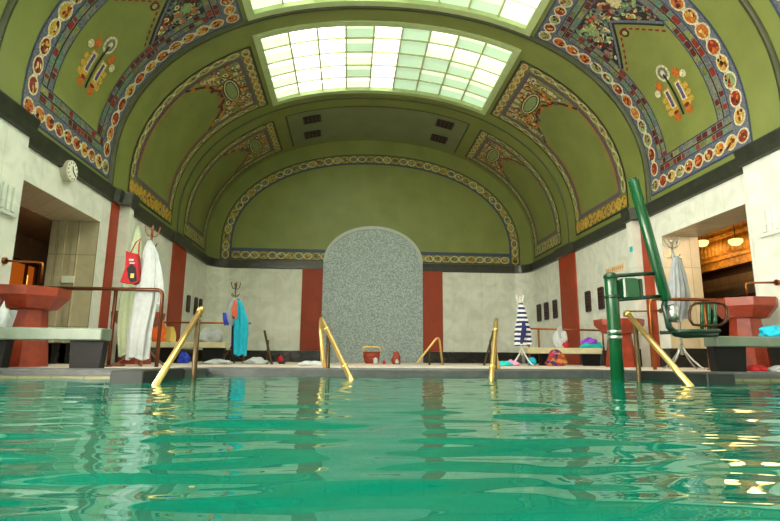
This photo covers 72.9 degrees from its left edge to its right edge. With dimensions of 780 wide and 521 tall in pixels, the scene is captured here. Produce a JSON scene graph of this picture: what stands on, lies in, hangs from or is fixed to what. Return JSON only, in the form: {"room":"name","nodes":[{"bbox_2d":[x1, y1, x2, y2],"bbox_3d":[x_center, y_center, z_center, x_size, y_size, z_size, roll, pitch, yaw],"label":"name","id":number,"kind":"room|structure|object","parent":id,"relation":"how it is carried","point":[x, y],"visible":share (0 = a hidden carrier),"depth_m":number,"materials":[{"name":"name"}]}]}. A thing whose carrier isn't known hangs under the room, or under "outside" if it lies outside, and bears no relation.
{"room":"spa","nodes":[
{"label":"spa","id":0,"kind":"room"},
{"bbox_2d":[13,206,51,285],"bbox_3d":[-7.548,0.309,10.046,3.410,3.200,11.000,1,-11,-4],"label":"wall","id":1,"kind":"structure","parent":0,"point":[33,232],"depth_m":13.55,"materials":[{"name":"wood"}]},
{"bbox_2d":[9,257,38,284],"bbox_3d":[-9.475,1.253,13.388,0.120,2.540,1.200,1,-11,-4],"label":"door","id":2,"kind":"structure","parent":1,"relation":"in","point":[21,273],"depth_m":13.64,"materials":[{"name":"orange"}]},
{"bbox_2d":[48,343,319,363],"bbox_3d":[-4.822,1.924,10.793,3.165,0.335,11.407,-2,-11,12],"label":"baseboard","id":3,"kind":"structure","parent":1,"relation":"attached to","point":[288,356],"depth_m":15.76,"materials":[{"name":"black stone"}]},
{"bbox_2d":[0,117,227,363],"bbox_3d":[-4.405,-0.436,5.510,0.550,3.049,21.340,1,-11,-4],"label":"wall","id":4,"kind":"structure","parent":0,"point":[19,163],"depth_m":9.04,"materials":[{"name":"paint"}]},
{"bbox_2d":[0,179,18,218],"bbox_3d":[-4.485,-0.563,5.899,0.045,0.800,0.970,1,-11,-4],"label":"relief","id":5,"kind":"object","parent":4,"relation":"attached to","point":[3,197],"visible":1,"depth_m":6.23,"materials":[{"name":"white stone"}]},
{"bbox_2d":[1,257,43,282],"bbox_3d":[-4.313,0.110,6.202,0.464,0.290,0.080,1,-11,-4],"label":"spout","id":6,"kind":"object","parent":4,"relation":"attached to","point":[4,260],"visible":1,"depth_m":6.21,"materials":[{"name":"brown metal"}]},
{"bbox_2d":[20,180,99,363],"bbox_3d":[-5.253,0.298,7.657,0.780,2.379,2.230,1,-11,-4],"label":"reveal","id":7,"kind":"structure","parent":4,"relation":"attached to","point":[72,251],"depth_m":8.77,"materials":[{"name":"beige stone"}]},
{"bbox_2d":[61,276,74,282],"bbox_3d":[-5.332,0.312,8.737,0.188,0.114,0.025,1,-11,-4],"label":"wall sign","id":8,"kind":"object","parent":7,"relation":"attached to","point":[65,279],"visible":1,"depth_m":8.72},
{"bbox_2d":[59,160,77,181],"bbox_3d":[-4.781,-1.336,7.871,0.124,0.320,0.320,1,-11,-4],"label":"wall clock","id":9,"kind":"object","parent":4,"relation":"attached to","point":[69,171],"visible":0.99,"depth_m":7.79,"materials":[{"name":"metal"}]},
{"bbox_2d":[98,202,119,328],"bbox_3d":[-4.989,0.342,9.303,0.060,2.899,0.290,1,-11,-4],"label":"pilaster","id":10,"kind":"object","parent":4,"relation":"attached to","point":[115,208],"visible":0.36,"depth_m":9.32,"materials":[{"name":"paint"}]},
{"bbox_2d":[166,242,186,341],"bbox_3d":[-5.278,1.019,12.954,0.070,2.899,1.000,1,-11,-4],"label":"pilaster","id":11,"kind":"object","parent":4,"relation":"attached to","point":[178,260],"visible":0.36,"depth_m":12.96,"materials":[{"name":"paint"}]},
{"bbox_2d":[186,295,190,312],"bbox_3d":[-5.342,1.147,13.974,0.045,0.451,0.230,1,-11,-4],"label":"air vent","id":12,"kind":"object","parent":4,"relation":"in","point":[188,301],"visible":1,"depth_m":13.93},
{"bbox_2d":[193,297,197,314],"bbox_3d":[-5.397,1.273,14.659,0.045,0.499,0.230,1,-11,-4],"label":"air vent","id":13,"kind":"object","parent":4,"relation":"in","point":[195,298],"visible":0.81,"depth_m":14.59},
{"bbox_2d":[0,90,779,273],"bbox_3d":[0.295,-1.700,6.379,11.000,0.260,21.840,1,-11,-4],"label":"crown molding","id":14,"kind":"structure","parent":4,"relation":"attached to","point":[12,112],"depth_m":9.43,"materials":[{"name":"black stone"}]},
{"bbox_2d":[206,140,532,351],"bbox_3d":[-0.524,-0.422,16.699,10.300,7.169,0.016,1,-11,-4],"label":"wall","id":15,"kind":"structure","parent":0,"point":[291,205],"depth_m":16.85,"materials":[{"name":"paint"}]},
{"bbox_2d":[300,269,322,350],"bbox_3d":[-2.407,1.494,16.189,0.630,2.509,0.060,1,-11,-4],"label":"wall panel","id":16,"kind":"object","parent":15,"relation":"attached to","point":[312,279],"visible":0.86,"depth_m":16.16,"materials":[{"name":"paint"}]},
{"bbox_2d":[320,226,422,362],"bbox_3d":[-0.530,1.009,16.382,3.110,4.239,0.155,1,-11,-4],"label":"mosaic panel","id":17,"kind":"object","parent":15,"relation":"attached to","point":[372,292],"visible":0.98,"depth_m":16.33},
{"bbox_2d":[423,271,442,351],"bbox_3d":[1.331,1.573,16.476,0.630,2.509,0.060,1,-11,-4],"label":"wall panel","id":18,"kind":"object","parent":15,"relation":"attached to","point":[432,280],"visible":1,"depth_m":16.45,"materials":[{"name":"paint"}]},
{"bbox_2d":[9,362,763,371],"bbox_3d":[-0.186,2.181,10.262,18.200,0.300,11.940,1,-11,-4],"label":"floor","id":19,"kind":"structure","parent":0,"point":[237,364],"depth_m":8.22,"materials":[{"name":"tile"}]},
{"bbox_2d":[0,284,71,366],"bbox_3d":[-4.156,0.765,6.052,0.732,0.890,0.732,1,-11,-4],"label":"fountain","id":20,"kind":"object","parent":19,"relation":"on","point":[33,303],"visible":0.84,"depth_m":5.89,"materials":[{"name":"red stone"}]},
{"bbox_2d":[0,284,71,311],"bbox_3d":[-4.154,0.450,6.111,0.732,0.250,0.732,1,-11,-4],"label":"basin","id":21,"kind":"object","parent":20,"relation":"in","point":[19,297],"depth_m":5.87,"materials":[{"name":"red stone"}]},
{"bbox_2d":[0,327,111,367],"bbox_3d":[-3.701,0.892,5.392,1.533,0.406,0.240,1,-11,-4],"label":"stone bench","id":22,"kind":"object","parent":19,"relation":"on","point":[88,346],"visible":0.88,"depth_m":5.35,"materials":[{"name":"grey stone"}]},
{"bbox_2d":[0,301,10,326],"bbox_3d":[-3.998,0.552,5.451,0.158,0.279,0.204,1,-11,-4],"label":"bath towel","id":23,"kind":"object","parent":22,"relation":"on","point":[5,317],"visible":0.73,"depth_m":5.40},
{"bbox_2d":[9,310,17,326],"bbox_3d":[-4.012,0.621,5.575,0.090,0.190,0.070,1,-11,-4],"label":"bag","id":24,"kind":"object","parent":22,"relation":"on","point":[13,313],"visible":0.43,"depth_m":5.57,"materials":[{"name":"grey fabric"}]},
{"bbox_2d":[48,286,163,366],"bbox_3d":[-3.694,0.801,6.440,1.762,0.968,0.092,1,-11,-4],"label":"guard rail","id":25,"kind":"object","parent":19,"relation":"on","point":[115,289],"visible":0.94,"depth_m":6.50,"materials":[{"name":"brown metal"}]},
{"bbox_2d":[112,225,163,366],"bbox_3d":[-3.172,0.444,6.875,0.458,1.832,0.458,-3,-11,17],"label":"coat stand","id":26,"kind":"object","parent":19,"relation":"on","point":[152,229],"visible":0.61,"depth_m":6.95,"materials":[{"name":"brown wood"}]},
{"bbox_2d":[117,226,141,357],"bbox_3d":[-3.450,0.399,7.025,0.268,1.757,0.116,1,-11,-4],"label":"sheet","id":27,"kind":"object","parent":26,"relation":"hanging from","point":[126,301],"visible":0.49,"depth_m":6.95,"materials":[{"name":"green fabric"}]},
{"bbox_2d":[120,238,140,284],"bbox_3d":[-3.257,0.000,6.693,0.228,0.612,0.120,1,-11,-4],"label":"tote bag","id":28,"kind":"object","parent":26,"relation":"hanging from","point":[132,271],"visible":1,"depth_m":6.63,"materials":[{"name":"red fabric"}]},
{"bbox_2d":[127,259,136,282],"bbox_3d":[-3.232,0.130,6.613,0.136,0.304,0.006,1,-11,-4],"label":"print","id":29,"kind":"object","parent":28,"relation":"attached to","point":[131,263],"depth_m":6.62,"materials":[{"name":"black fabric"}]},
{"bbox_2d":[125,240,159,360],"bbox_3d":[-3.095,0.487,6.664,0.344,1.529,0.172,1,-11,-4],"label":"bathrobe","id":30,"kind":"object","parent":26,"relation":"hanging from","point":[139,337],"visible":0.94,"depth_m":6.58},
{"bbox_2d":[154,250,164,305],"bbox_3d":[-2.963,0.216,6.721,0.235,0.731,0.097,1,-11,-4],"label":"towel","id":31,"kind":"object","parent":26,"relation":"hanging from","point":[159,283],"visible":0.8,"depth_m":6.69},
{"bbox_2d":[111,311,165,363],"bbox_3d":[-4.276,1.309,8.900,0.780,0.860,0.780,1,-11,-4],"label":"fountain","id":32,"kind":"object","parent":19,"relation":"on","point":[132,361],"visible":0.2,"depth_m":8.73,"materials":[{"name":"red stone"}]},
{"bbox_2d":[111,311,165,327],"bbox_3d":[-4.274,1.009,8.956,0.780,0.250,0.780,1,-11,-4],"label":"basin","id":33,"kind":"object","parent":32,"relation":"in","point":[155,324],"depth_m":8.83,"materials":[{"name":"red stone"}]},
{"bbox_2d":[177,352,189,362],"bbox_3d":[-4.184,1.972,10.727,0.249,0.225,0.211,1,-11,-4],"label":"bag","id":34,"kind":"object","parent":19,"relation":"on","point":[184,357],"visible":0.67,"depth_m":10.68,"materials":[{"name":"fabric"}]},
{"bbox_2d":[151,342,229,362],"bbox_3d":[-4.223,1.939,11.109,1.570,0.430,0.350,1,-11,-4],"label":"stone bench","id":35,"kind":"object","parent":19,"relation":"on","point":[211,350],"visible":0.71,"depth_m":11.00,"materials":[{"name":"beige stone"}]},
{"bbox_2d":[151,321,166,341],"bbox_3d":[-4.836,1.470,11.049,0.322,0.462,0.167,1,-11,-4],"label":"bag","id":36,"kind":"object","parent":35,"relation":"on","point":[154,331],"visible":0.53,"depth_m":11.00,"materials":[{"name":"fabric"}]},
{"bbox_2d":[165,326,175,341],"bbox_3d":[-4.687,1.577,11.230,0.273,0.340,0.136,-1,-11,9],"label":"towel","id":37,"kind":"object","parent":35,"relation":"on","point":[170,336],"visible":0.88,"depth_m":11.22,"materials":[{"name":"yellow fabric"}]},
{"bbox_2d":[199,327,222,341],"bbox_3d":[-3.838,1.575,11.213,0.601,0.330,0.325,1,-11,-4],"label":"bag","id":38,"kind":"object","parent":35,"relation":"on","point":[209,334],"visible":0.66,"depth_m":11.11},
{"bbox_2d":[163,321,250,362],"bbox_3d":[-4.104,1.771,11.430,2.111,0.880,0.080,1,-11,-4],"label":"guard rail","id":39,"kind":"object","parent":19,"relation":"on","point":[163,321],"visible":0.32,"depth_m":11.49,"materials":[{"name":"brown metal"}]},
{"bbox_2d":[198,359,232,363],"bbox_3d":[-3.052,1.768,9.233,0.592,0.096,0.291,1,-11,-4],"label":"towel","id":40,"kind":"object","parent":19,"relation":"on","point":[213,361],"visible":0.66,"depth_m":9.14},
{"bbox_2d":[221,282,243,363],"bbox_3d":[-3.151,1.246,10.635,0.456,1.626,0.456,-3,-11,17],"label":"coat stand","id":41,"kind":"object","parent":19,"relation":"on","point":[235,288],"visible":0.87,"depth_m":10.61,"materials":[{"name":"brown wood"}]},
{"bbox_2d":[225,297,235,325],"bbox_3d":[-3.191,1.029,10.625,0.261,0.581,0.100,0,-11,3],"label":"towel","id":42,"kind":"object","parent":41,"relation":"hanging from","point":[228,312],"visible":0.51,"depth_m":10.59,"materials":[{"name":"grey fabric"}]},
{"bbox_2d":[231,326,234,358],"bbox_3d":[-3.129,1.635,10.539,0.098,0.653,0.066,4,-11,-17],"label":"trousers","id":43,"kind":"object","parent":41,"relation":"hanging from","point":[232,331],"visible":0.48,"depth_m":10.52,"materials":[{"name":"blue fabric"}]},
{"bbox_2d":[231,300,236,318],"bbox_3d":[-3.049,0.961,10.366,0.116,0.358,0.077,1,-11,-4],"label":"towel","id":44,"kind":"object","parent":41,"relation":"hanging from","point":[234,307],"visible":1,"depth_m":10.34,"materials":[{"name":"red fabric"}]},
{"bbox_2d":[233,299,248,355],"bbox_3d":[-2.958,1.326,10.486,0.283,1.125,0.160,1,-11,-4],"label":"bathrobe","id":45,"kind":"object","parent":41,"relation":"hanging from","point":[241,324],"visible":0.94,"depth_m":10.44,"materials":[{"name":"fabric"}]},
{"bbox_2d":[243,357,268,363],"bbox_3d":[-2.503,1.870,9.861,0.476,0.133,0.264,1,-11,-4],"label":"towel","id":46,"kind":"object","parent":19,"relation":"on","point":[254,360],"visible":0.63,"depth_m":9.79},
{"bbox_2d":[263,330,272,363],"bbox_3d":[-2.292,1.644,10.002,0.097,0.661,0.637,6,-12,-30],"label":"stair handrail","id":47,"kind":"object","parent":19,"relation":"on","point":[264,331],"visible":0.81,"depth_m":10.03,"materials":[{"name":"gold metal"}]},
{"bbox_2d":[297,361,321,365],"bbox_3d":[-1.236,1.632,8.382,0.469,0.077,0.269,1,-11,-4],"label":"towel","id":48,"kind":"object","parent":19,"relation":"on","point":[304,363],"visible":0.96,"depth_m":8.28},
{"bbox_2d":[319,317,353,379],"bbox_3d":[-0.626,1.151,5.906,0.131,1.127,1.531,4,-11,-17],"label":"stair handrail","id":49,"kind":"object","parent":19,"relation":"on","point":[322,324],"visible":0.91,"depth_m":6.21,"materials":[{"name":"gold metal"}]},
{"bbox_2d":[391,351,400,363],"bbox_3d":[0.130,2.066,11.337,0.214,0.324,0.216,1,-11,-4],"label":"bag","id":50,"kind":"object","parent":19,"relation":"on","point":[395,359],"visible":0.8,"depth_m":11.30,"materials":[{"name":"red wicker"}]},
{"bbox_2d":[416,337,443,364],"bbox_3d":[0.805,1.817,10.592,0.673,0.558,0.051,7,-12,-32],"label":"stair handrail","id":51,"kind":"object","parent":19,"relation":"on","point":[436,338],"visible":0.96,"depth_m":10.60,"materials":[{"name":"gold metal"}]},
{"bbox_2d":[483,334,491,364],"bbox_3d":[2.017,1.790,10.831,0.089,0.737,0.689,-6,-12,30],"label":"stair handrail","id":52,"kind":"object","parent":19,"relation":"on","point":[490,340],"visible":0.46,"depth_m":10.80,"materials":[{"name":"gold metal"}]},
{"bbox_2d":[488,318,500,379],"bbox_3d":[1.195,1.186,6.051,0.095,1.136,1.558,-2,-11,13],"label":"stair handrail","id":53,"kind":"object","parent":19,"relation":"on","point":[494,364],"visible":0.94,"depth_m":6.07,"materials":[{"name":"gold metal"}]},
{"bbox_2d":[499,361,513,365],"bbox_3d":[2.091,1.894,9.708,0.386,0.093,0.220,1,-11,-4],"label":"towel","id":54,"kind":"object","parent":19,"relation":"on","point":[502,363],"visible":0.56,"depth_m":9.68,"materials":[{"name":"teal fabric"}]},
{"bbox_2d":[514,295,534,365],"bbox_3d":[2.613,1.385,10.514,0.456,1.389,0.456,-3,-11,17],"label":"coat stand","id":55,"kind":"object","parent":19,"relation":"on","point":[521,352],"visible":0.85,"depth_m":10.43,"materials":[{"name":"white metal"}]},
{"bbox_2d":[514,303,531,345],"bbox_3d":[2.618,1.264,10.426,0.328,0.842,0.161,1,-11,-4],"label":"bathrobe","id":56,"kind":"object","parent":55,"relation":"hanging from","point":[521,314],"visible":0.91,"depth_m":10.37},
{"bbox_2d":[520,321,525,343],"bbox_3d":[2.583,1.399,10.242,0.122,0.443,0.073,1,-11,-4],"label":"scarf","id":57,"kind":"object","parent":55,"relation":"hanging from","point":[523,330],"visible":1,"depth_m":10.22,"materials":[{"name":"blue fabric"}]},
{"bbox_2d":[545,349,567,365],"bbox_3d":[3.347,1.964,10.684,0.464,0.330,0.298,1,-11,-4],"label":"bag","id":58,"kind":"object","parent":19,"relation":"on","point":[555,358],"visible":1,"depth_m":10.58,"materials":[{"name":"fabric"}]},
{"bbox_2d":[523,348,601,365],"bbox_3d":[3.604,2.013,11.028,1.598,0.365,0.280,1,-11,-4],"label":"stone bench","id":59,"kind":"object","parent":19,"relation":"on","point":[590,356],"visible":0.88,"depth_m":10.95,"materials":[{"name":"beige stone"}]},
{"bbox_2d":[552,326,568,347],"bbox_3d":[3.574,1.607,11.092,0.343,0.456,0.237,-2,-11,11],"label":"bag","id":60,"kind":"object","parent":59,"relation":"on","point":[559,338],"visible":0.99,"depth_m":11.03,"materials":[{"name":"white fabric"}]},
{"bbox_2d":[579,337,603,347],"bbox_3d":[4.235,1.735,11.144,0.535,0.232,0.241,1,-11,-4],"label":"towel","id":61,"kind":"object","parent":59,"relation":"on","point":[588,342],"visible":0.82,"depth_m":11.07,"materials":[{"name":"teal fabric"}]},
{"bbox_2d":[528,328,605,365],"bbox_3d":[3.773,1.847,11.307,1.703,0.795,0.080,1,-11,-4],"label":"guard rail","id":62,"kind":"object","parent":19,"relation":"on","point":[537,329],"visible":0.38,"depth_m":11.33,"materials":[{"name":"brown metal"}]},
{"bbox_2d":[593,318,644,366],"bbox_3d":[4.141,1.489,9.495,0.797,0.840,0.797,1,-11,-4],"label":"fountain","id":63,"kind":"object","parent":19,"relation":"on","point":[600,324],"visible":0.53,"depth_m":9.29,"materials":[{"name":"red stone"}]},
{"bbox_2d":[593,318,644,333],"bbox_3d":[4.143,1.199,9.549,0.797,0.250,0.797,1,-11,-4],"label":"basin","id":64,"kind":"object","parent":63,"relation":"in","point":[601,324],"depth_m":9.31,"materials":[{"name":"red stone"}]},
{"bbox_2d":[603,177,728,380],"bbox_3d":[2.933,0.613,5.544,1.335,3.101,0.374,1,-11,-4],"label":"lift","id":65,"kind":"object","parent":19,"relation":"on","point":[624,289],"visible":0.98,"depth_m":5.54,"materials":[{"name":"green metal"}]},
{"bbox_2d":[648,298,719,369],"bbox_3d":[4.222,0.977,7.046,1.556,0.954,0.096,1,-11,-4],"label":"guard rail","id":66,"kind":"object","parent":19,"relation":"on","point":[650,301],"visible":0.59,"depth_m":7.04,"materials":[{"name":"brown metal"}]},
{"bbox_2d":[663,237,704,369],"bbox_3d":[4.176,0.613,7.671,0.458,1.892,0.458,-3,-11,17],"label":"coat stand","id":67,"kind":"object","parent":19,"relation":"on","point":[681,348],"visible":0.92,"depth_m":7.59,"materials":[{"name":"metal"}]},
{"bbox_2d":[667,256,686,322],"bbox_3d":[4.089,0.402,7.571,0.312,0.965,0.148,1,-11,-4],"label":"bathrobe","id":68,"kind":"object","parent":67,"relation":"hanging from","point":[676,284],"visible":0.85,"depth_m":7.53,"materials":[{"name":"fabric"}]},
{"bbox_2d":[679,258,690,318],"bbox_3d":[4.323,0.408,7.798,0.200,0.916,0.111,5,-11,-22],"label":"towel","id":69,"kind":"object","parent":67,"relation":"hanging from","point":[680,259],"visible":0.29,"depth_m":7.80,"materials":[{"name":"grey fabric"}]},
{"bbox_2d":[704,336,779,371],"bbox_3d":[4.341,1.070,6.008,1.452,0.392,0.240,1,-11,-4],"label":"stone bench","id":70,"kind":"object","parent":19,"relation":"on","point":[725,353],"visible":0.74,"depth_m":5.90,"materials":[{"name":"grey stone"}]},
{"bbox_2d":[758,325,779,336],"bbox_3d":[4.474,0.813,6.095,0.402,0.146,0.259,1,-11,-4],"label":"towel","id":71,"kind":"object","parent":70,"relation":"on","point":[766,331],"visible":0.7,"depth_m":6.07,"materials":[{"name":"fabric"}]},
{"bbox_2d":[709,296,777,367],"bbox_3d":[4.546,0.946,6.721,0.716,0.900,0.716,1,-11,-4],"label":"fountain","id":72,"kind":"object","parent":19,"relation":"on","point":[745,316],"visible":0.7,"depth_m":6.54,"materials":[{"name":"red stone"}]},
{"bbox_2d":[709,296,777,319],"bbox_3d":[4.548,0.626,6.781,0.716,0.250,0.716,1,-11,-4],"label":"basin","id":73,"kind":"object","parent":72,"relation":"in","point":[749,307],"depth_m":6.52,"materials":[{"name":"red stone"}]},
{"bbox_2d":[747,365,767,371],"bbox_3d":[4.181,1.228,6.029,0.178,0.075,0.204,1,-11,-4],"label":"shoe","id":74,"kind":"object","parent":19,"relation":"on","point":[749,367],"visible":0.94,"depth_m":5.97,"materials":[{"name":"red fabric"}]},
{"bbox_2d":[766,365,779,371],"bbox_3d":[4.444,1.239,6.052,0.303,0.077,0.242,1,-11,-4],"label":"towel","id":75,"kind":"object","parent":19,"relation":"on","point":[776,368],"visible":0.84,"depth_m":5.98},
{"bbox_3d":[-0.413,2.240,11.437,0.821,0.016,0.800,1,-11,-4],"label":"mat","id":76,"kind":"object","parent":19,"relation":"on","visible":0},
{"bbox_2d":[362,346,380,362],"bbox_3d":[-0.401,2.040,11.424,0.409,0.369,0.301,1,-11,-4],"label":"wicker basket","id":77,"kind":"object","parent":76,"relation":"on","point":[368,356],"visible":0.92,"depth_m":11.32,"materials":[{"name":"wicker"}]},
{"bbox_2d":[0,0,779,261],"bbox_3d":[0.329,-3.766,6.510,10.320,4.330,21.340,1,-11,-4],"label":"ceiling","id":78,"kind":"structure","parent":0,"point":[169,102],"depth_m":10.53,"materials":[{"name":"green paint"}]},
{"bbox_2d":[303,114,321,124],"bbox_3d":[-2.257,-4.096,15.330,0.512,0.167,0.401,1,-11,-4],"label":"ceiling vent","id":79,"kind":"object","parent":78,"relation":"in","point":[315,118],"visible":1,"depth_m":15.29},
{"bbox_2d":[304,130,320,138],"bbox_3d":[-2.388,-3.900,16.325,0.511,0.171,0.401,1,-11,-4],"label":"ceiling vent","id":80,"kind":"object","parent":78,"relation":"in","point":[317,133],"visible":1,"depth_m":16.28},
{"bbox_2d":[252,20,520,114],"bbox_3d":[-0.126,-4.642,12.685,5.850,0.735,3.060,1,-11,-4],"label":"window","id":81,"kind":"structure","parent":78,"relation":"attached to","point":[464,69],"depth_m":12.60,"materials":[{"name":"white glass"}]},
{"bbox_2d":[242,0,549,35],"bbox_3d":[0.160,-5.299,9.142,5.850,0.735,3.130,1,-11,-4],"label":"window","id":82,"kind":"structure","parent":78,"relation":"attached to","point":[521,16],"depth_m":10.54,"materials":[{"name":"white glass"}]},
{"bbox_2d":[430,134,447,143],"bbox_3d":[1.530,-3.822,16.586,0.511,0.171,0.401,1,-11,-4],"label":"ceiling vent","id":83,"kind":"object","parent":78,"relation":"in","point":[437,138],"visible":1,"depth_m":16.56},
{"bbox_2d":[435,119,453,129],"bbox_3d":[1.612,-4.012,15.562,0.511,0.171,0.401,1,-11,-4],"label":"ceiling vent","id":84,"kind":"object","parent":78,"relation":"in","point":[440,123],"visible":1,"depth_m":15.53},
{"bbox_2d":[0,375,779,520],"bbox_3d":[0.690,0.340,0.671,9.580,0.023,11.330,1,-11,-4],"label":"pool water","id":85,"kind":"object","parent":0,"point":[205,448],"visible":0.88,"depth_m":1.21,"materials":[{"name":"liquid"}]},
{"bbox_2d":[152,306,204,384],"bbox_3d":[-1.807,0.935,4.481,0.079,1.212,1.280,1,-11,-4],"label":"stair handrail","id":86,"kind":"object","parent":85,"relation":"in","point":[195,321],"visible":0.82,"depth_m":4.83,"materials":[{"name":"gold metal"}]},
{"bbox_2d":[624,310,693,385],"bbox_3d":[2.469,1.015,4.813,0.069,1.237,1.284,0,-11,1],"label":"stair handrail","id":87,"kind":"object","parent":85,"relation":"in","point":[637,326],"visible":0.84,"depth_m":5.14,"materials":[{"name":"gold metal"}]},
{"bbox_2d":[512,150,779,366],"bbox_3d":[5.015,-0.235,6.233,0.550,3.049,21.340,1,-11,-4],"label":"wall","id":88,"kind":"structure","parent":0,"point":[758,187],"depth_m":10.01,"materials":[{"name":"paint"}]},
{"bbox_2d":[536,304,541,321],"bbox_3d":[4.489,1.577,15.884,0.045,0.513,0.290,1,-11,-4],"label":"air vent","id":89,"kind":"object","parent":88,"relation":"in","point":[539,315],"visible":1,"depth_m":15.86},
{"bbox_2d":[543,302,548,319],"bbox_3d":[4.536,1.468,15.302,0.045,0.510,0.290,1,-11,-4],"label":"air vent","id":90,"kind":"object","parent":88,"relation":"in","point":[546,304],"visible":1,"depth_m":15.25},
{"bbox_2d":[552,299,557,318],"bbox_3d":[4.588,1.351,14.660,0.045,0.518,0.270,1,-11,-4],"label":"air vent","id":91,"kind":"object","parent":88,"relation":"in","point":[554,302],"visible":1,"depth_m":14.64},
{"bbox_2d":[558,252,580,364],"bbox_3d":[4.680,1.232,13.719,0.070,2.899,1.000,1,-11,-4],"label":"pilaster","id":92,"kind":"object","parent":88,"relation":"attached to","point":[567,263],"visible":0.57,"depth_m":13.62,"materials":[{"name":"paint"}]},
{"bbox_2d":[584,291,591,311],"bbox_3d":[4.750,0.985,12.648,0.045,0.499,0.250,1,-11,-4],"label":"air vent","id":93,"kind":"object","parent":88,"relation":"in","point":[588,308],"visible":1,"depth_m":12.63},
{"bbox_2d":[597,287,604,309],"bbox_3d":[4.803,0.860,11.998,0.045,0.509,0.250,1,-11,-4],"label":"air vent","id":94,"kind":"object","parent":88,"relation":"in","point":[600,290],"visible":0.99,"depth_m":11.98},
{"bbox_2d":[423,348,779,367],"bbox_3d":[4.520,2.124,11.510,3.165,0.335,11.407,4,-11,-20],"label":"baseboard","id":95,"kind":"structure","parent":88,"relation":"attached to","point":[700,356],"depth_m":15.99,"materials":[{"name":"black stone"}]},
{"bbox_2d":[606,263,624,272],"bbox_3d":[4.872,0.188,11.443,0.020,0.140,0.794,1,-11,-4],"label":"wall plaque","id":96,"kind":"object","parent":88,"relation":"attached to","point":[619,267],"visible":0.91,"depth_m":11.35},
{"bbox_2d":[623,309,661,316],"bbox_3d":[4.633,0.959,9.684,0.734,0.160,0.080,1,-11,-4],"label":"spout","id":97,"kind":"object","parent":88,"relation":"attached to","point":[659,310],"visible":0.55,"depth_m":9.69,"materials":[{"name":"brown metal"}]},
{"bbox_2d":[640,229,659,366],"bbox_3d":[4.980,0.555,10.068,0.060,2.899,0.290,1,-11,-4],"label":"pilaster","id":98,"kind":"object","parent":88,"relation":"attached to","point":[649,280],"visible":0.36,"depth_m":10.01,"materials":[{"name":"paint"}]},
{"bbox_2d":[662,204,746,348],"bbox_3d":[5.448,0.540,8.548,0.700,2.379,2.090,1,-11,-4],"label":"reveal","id":99,"kind":"structure","parent":88,"relation":"attached to","point":[688,247],"depth_m":9.56,"materials":[{"name":"beige stone"}]},
{"bbox_2d":[745,279,779,294],"bbox_3d":[4.801,0.347,6.812,0.464,0.215,0.080,1,-11,-4],"label":"spout","id":100,"kind":"object","parent":88,"relation":"attached to","point":[776,282],"visible":1,"depth_m":6.81,"materials":[{"name":"brown metal"}]},
{"bbox_2d":[760,204,779,237],"bbox_3d":[5.040,-0.300,6.620,0.045,0.920,0.970,1,-11,-4],"label":"relief","id":101,"kind":"object","parent":88,"relation":"attached to","point":[774,208],"visible":1,"depth_m":6.96,"materials":[{"name":"white stone"}]},
{"bbox_2d":[698,220,752,335],"bbox_3d":[7.180,0.315,12.254,3.290,4.200,13.000,1,-11,-4],"label":"wall","id":102,"kind":"structure","parent":0,"point":[724,328],"depth_m":13.70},
{"bbox_2d":[698,236,708,246],"bbox_3d":[8.088,-0.926,13.761,0.300,1.155,0.295,1,-11,-4],"label":"lamp","id":103,"kind":"object","parent":102,"relation":"hanging from","point":[702,243],"visible":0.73,"depth_m":13.56,"materials":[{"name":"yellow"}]},
{"bbox_2d":[698,221,751,273],"bbox_3d":[8.706,-0.537,12.535,0.260,1.060,13.000,1,-11,-4],"label":"frieze","id":104,"kind":"object","parent":102,"relation":"attached to","point":[718,255],"visible":0.24,"depth_m":13.50,"materials":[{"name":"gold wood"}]},
{"bbox_2d":[703,271,755,304],"bbox_3d":[8.220,0.559,12.293,1.200,0.650,13.000,1,-11,-4],"label":"gallery","id":105,"kind":"object","parent":102,"relation":"attached to","point":[734,285],"visible":0.17,"depth_m":12.65,"materials":[{"name":"brown wood"}]},
{"bbox_2d":[728,225,742,245],"bbox_3d":[8.180,-1.030,12.594,0.300,1.377,0.295,1,-11,-4],"label":"lamp","id":106,"kind":"object","parent":102,"relation":"hanging from","point":[735,241],"visible":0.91,"depth_m":12.41,"materials":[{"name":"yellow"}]},
{"bbox_3d":[0.675,1.572,0.528,9.600,0.050,11.500,1,-11,-4],"label":"floor","id":107,"kind":"structure","parent":0,"visible":0},
{"bbox_2d":[110,368,183,382],"bbox_3d":[-2.137,1.616,4.598,0.260,1.312,1.060,1,-11,-4],"label":"pier","id":108,"kind":"object","parent":107,"relation":"on","point":[149,375],"visible":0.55,"depth_m":4.21,"materials":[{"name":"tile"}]},
{"bbox_2d":[641,371,735,384],"bbox_3d":[2.828,1.722,4.979,0.260,1.312,1.060,1,-11,-4],"label":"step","id":109,"kind":"object","parent":107,"relation":"on","point":[703,378],"visible":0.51,"depth_m":4.74,"materials":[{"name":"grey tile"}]},
{"bbox_3d":[0.685,0.886,0.585,9.700,1.320,11.360,1,-11,-4],"label":"wall","id":110,"kind":"structure","parent":0,"visible":0},
{"bbox_2d":[0,375,109,378],"bbox_3d":[-3.382,1.353,4.955,2.160,0.542,0.080,1,-11,-4],"label":"ledge","id":111,"kind":"object","parent":110,"relation":"attached to","point":[10,376],"visible":0.11,"depth_m":4.99,"materials":[{"name":"stone"}]},
{"bbox_2d":[0,367,779,379],"bbox_3d":[0.268,1.513,5.847,9.600,0.606,1.230,1,-11,-4],"label":"pool coping","id":112,"kind":"object","parent":110,"relation":"attached to","point":[214,371],"visible":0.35,"depth_m":6.14,"materials":[{"name":"grey stone"}]},
{"bbox_2d":[735,378,779,381],"bbox_3d":[4.014,1.511,5.522,2.160,0.542,0.080,1,-11,-4],"label":"ledge","id":113,"kind":"object","parent":110,"relation":"attached to","point":[736,379],"visible":0.11,"depth_m":5.52,"materials":[{"name":"stone"}]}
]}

